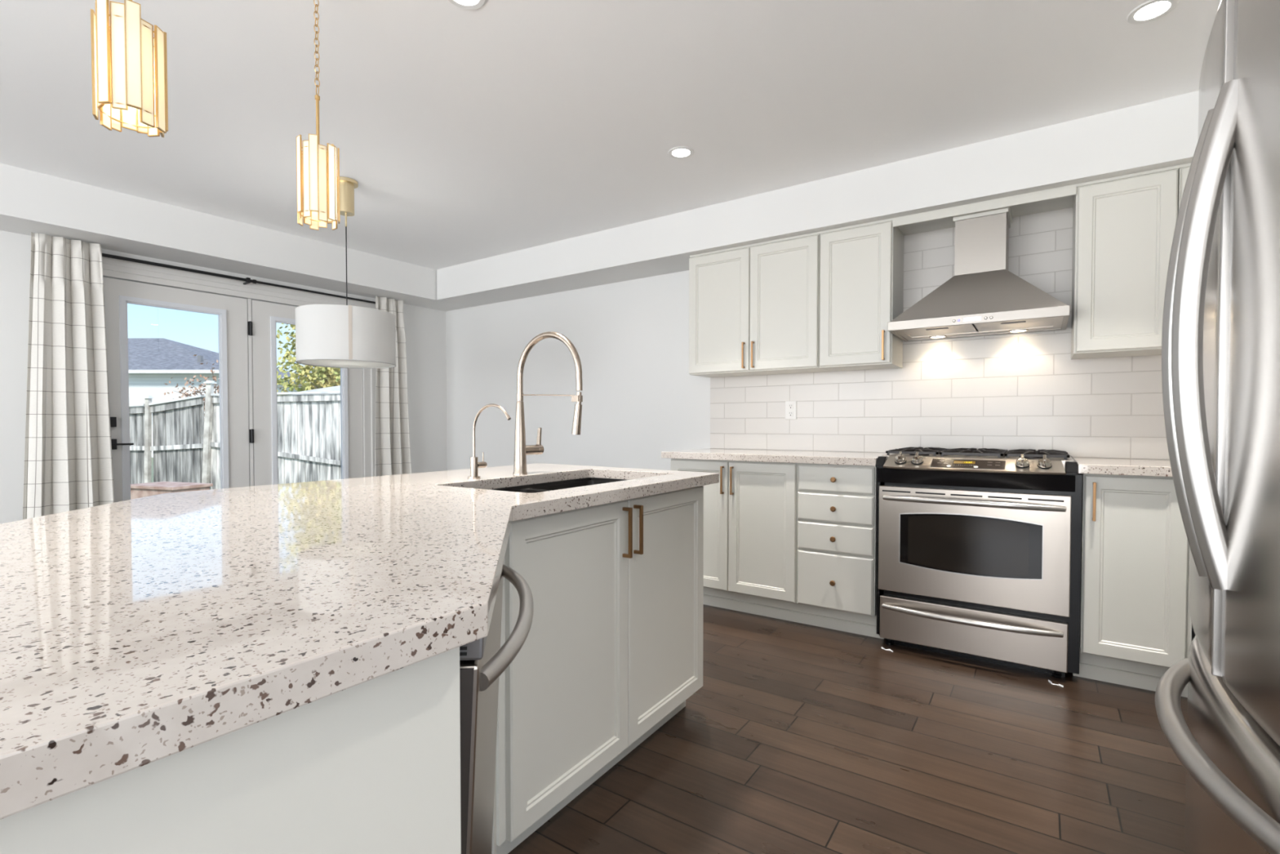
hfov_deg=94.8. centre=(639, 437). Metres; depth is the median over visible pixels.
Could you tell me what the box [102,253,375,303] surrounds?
curtain rod
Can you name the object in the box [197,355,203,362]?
roof vent
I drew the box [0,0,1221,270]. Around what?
ceiling
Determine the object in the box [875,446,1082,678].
stove
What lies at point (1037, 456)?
cooktop
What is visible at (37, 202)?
soffit
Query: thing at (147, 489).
box
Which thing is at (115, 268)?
trim
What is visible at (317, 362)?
diffuser
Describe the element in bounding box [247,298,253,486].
trim
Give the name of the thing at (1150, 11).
recessed light
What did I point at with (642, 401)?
wall
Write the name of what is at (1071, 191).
valance board
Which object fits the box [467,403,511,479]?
water faucet
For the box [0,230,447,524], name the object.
wall
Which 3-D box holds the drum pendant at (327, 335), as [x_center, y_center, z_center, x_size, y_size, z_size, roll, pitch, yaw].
[-1.651,-0.925,3.312,0.508,1.024,0.508,1,1,34]
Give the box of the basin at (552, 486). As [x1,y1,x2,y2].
[506,480,612,493]
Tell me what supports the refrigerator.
on the floor
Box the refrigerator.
[1155,0,1279,853]
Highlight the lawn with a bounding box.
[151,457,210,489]
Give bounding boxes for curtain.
[22,231,115,519]
[374,295,412,475]
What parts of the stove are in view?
leg, burner knob, burner knob, burner, display panel, drawer handle, warming drawer, oven handle, control panel, oven door, burner knob, burner, burner knob, leg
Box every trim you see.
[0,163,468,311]
[102,256,376,477]
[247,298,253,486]
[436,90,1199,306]
[689,163,1191,257]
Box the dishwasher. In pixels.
[459,563,533,853]
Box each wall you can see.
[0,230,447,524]
[445,270,1195,639]
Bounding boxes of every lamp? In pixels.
[928,335,946,338]
[1008,328,1028,332]
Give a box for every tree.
[152,354,219,483]
[276,323,340,391]
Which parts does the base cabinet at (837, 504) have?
knob, knob, knob, knob, drawer, drawer, drawer, drawer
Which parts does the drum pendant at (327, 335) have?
lamp shade, cord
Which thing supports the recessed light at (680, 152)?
in the ceiling
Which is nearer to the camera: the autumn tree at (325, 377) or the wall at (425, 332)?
the wall at (425, 332)
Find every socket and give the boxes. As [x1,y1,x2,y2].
[788,403,793,408]
[788,411,793,416]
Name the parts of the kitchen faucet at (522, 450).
lever, docking arm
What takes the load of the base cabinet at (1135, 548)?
on the floor
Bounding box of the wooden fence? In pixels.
[128,380,341,489]
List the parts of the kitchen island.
panel, panel, door, handle, handle, door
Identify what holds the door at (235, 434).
in the wall at (425, 332)
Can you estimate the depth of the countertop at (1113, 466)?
2.39 m
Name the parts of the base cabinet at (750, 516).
door, handle, handle, door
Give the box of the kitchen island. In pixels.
[0,480,703,853]
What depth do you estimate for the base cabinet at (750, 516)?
3.30 m
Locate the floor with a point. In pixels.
(796, 737)
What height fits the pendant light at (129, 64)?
0.768 m
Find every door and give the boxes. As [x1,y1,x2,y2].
[102,276,253,502]
[251,299,363,485]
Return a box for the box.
[130,481,213,499]
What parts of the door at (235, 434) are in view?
handle, glazing frame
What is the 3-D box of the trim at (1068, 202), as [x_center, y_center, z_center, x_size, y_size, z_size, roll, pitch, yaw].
[1.527,-1.163,3.200,2.700,0.012,0.312,1,1,34]
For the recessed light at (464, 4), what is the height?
0.004 m
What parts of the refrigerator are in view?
handle, handle, door, drawer handle, door edge trim, freezer drawer, door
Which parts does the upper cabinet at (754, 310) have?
door, handle, handle, door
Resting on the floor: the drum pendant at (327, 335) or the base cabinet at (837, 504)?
the base cabinet at (837, 504)
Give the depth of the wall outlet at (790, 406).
3.77 m
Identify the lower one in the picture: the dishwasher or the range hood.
the dishwasher
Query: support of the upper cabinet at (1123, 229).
attached to the wall at (642, 401)
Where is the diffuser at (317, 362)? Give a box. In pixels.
[297,359,394,367]
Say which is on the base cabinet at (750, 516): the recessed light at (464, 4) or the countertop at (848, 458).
the countertop at (848, 458)
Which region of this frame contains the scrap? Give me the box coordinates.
[1048,679,1063,687]
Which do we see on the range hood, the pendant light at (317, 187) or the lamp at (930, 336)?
the lamp at (930, 336)
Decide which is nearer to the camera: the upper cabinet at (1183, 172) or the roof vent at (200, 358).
the upper cabinet at (1183, 172)
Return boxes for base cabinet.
[671,458,798,603]
[797,462,877,616]
[1072,473,1191,697]
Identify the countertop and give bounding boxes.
[0,462,719,819]
[661,448,891,466]
[1073,457,1172,476]
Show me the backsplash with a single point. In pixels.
(1008, 392)
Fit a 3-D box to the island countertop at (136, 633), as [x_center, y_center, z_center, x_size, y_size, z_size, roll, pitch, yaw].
[-0.703,0.175,1.153,1.521,0.036,3.011,1,1,34]
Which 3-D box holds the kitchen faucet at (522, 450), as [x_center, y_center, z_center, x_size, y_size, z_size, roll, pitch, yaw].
[-0.311,-0.121,2.139,0.319,0.514,0.136,1,1,34]
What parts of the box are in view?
lid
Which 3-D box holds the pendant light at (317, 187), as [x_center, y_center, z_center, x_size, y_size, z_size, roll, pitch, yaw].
[-0.968,-1.022,1.767,0.116,0.762,0.114,1,1,34]
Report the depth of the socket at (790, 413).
3.77 m
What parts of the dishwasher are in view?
door, handle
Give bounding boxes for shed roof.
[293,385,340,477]
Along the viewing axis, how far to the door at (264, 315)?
4.48 m
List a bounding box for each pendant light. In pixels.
[90,0,168,137]
[296,0,340,230]
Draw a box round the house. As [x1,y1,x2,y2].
[128,337,315,457]
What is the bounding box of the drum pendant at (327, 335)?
[295,176,395,368]
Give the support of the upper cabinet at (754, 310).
attached to the wall at (642, 401)
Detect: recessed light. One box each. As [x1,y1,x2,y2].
[448,0,485,9]
[667,146,693,159]
[1126,0,1179,24]
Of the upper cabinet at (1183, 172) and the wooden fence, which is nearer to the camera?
the upper cabinet at (1183, 172)
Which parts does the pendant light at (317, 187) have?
chain, stem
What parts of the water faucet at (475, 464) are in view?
spout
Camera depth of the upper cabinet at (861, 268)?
3.25 m
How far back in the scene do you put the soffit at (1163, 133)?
3.17 m
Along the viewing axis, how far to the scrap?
2.44 m
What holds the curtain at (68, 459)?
hanging from the curtain rod
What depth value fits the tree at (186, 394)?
13.92 m
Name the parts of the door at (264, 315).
glazing frame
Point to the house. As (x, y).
(153, 362)
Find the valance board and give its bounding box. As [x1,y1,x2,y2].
[892,186,1075,227]
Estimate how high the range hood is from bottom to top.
0.609 m
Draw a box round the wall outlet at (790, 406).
[785,400,796,419]
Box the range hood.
[887,207,1070,341]
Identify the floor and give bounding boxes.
[507,604,1187,853]
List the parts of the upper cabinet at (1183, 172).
door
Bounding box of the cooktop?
[882,453,1074,468]
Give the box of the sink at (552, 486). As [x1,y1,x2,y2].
[490,477,626,493]
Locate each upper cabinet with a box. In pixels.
[688,234,831,377]
[819,221,903,371]
[1071,168,1178,359]
[1177,166,1190,213]
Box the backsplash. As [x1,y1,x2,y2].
[710,207,1169,459]
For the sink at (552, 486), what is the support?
in the island countertop at (136, 633)
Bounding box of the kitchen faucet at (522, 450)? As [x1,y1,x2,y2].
[512,331,582,474]
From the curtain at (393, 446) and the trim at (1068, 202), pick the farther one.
the curtain at (393, 446)
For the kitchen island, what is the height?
0.857 m
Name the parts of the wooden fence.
rail, cap rail, rail, post, rail, rail, cap rail, post, cap rail, rail, rail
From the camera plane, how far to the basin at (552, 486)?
2.25 m

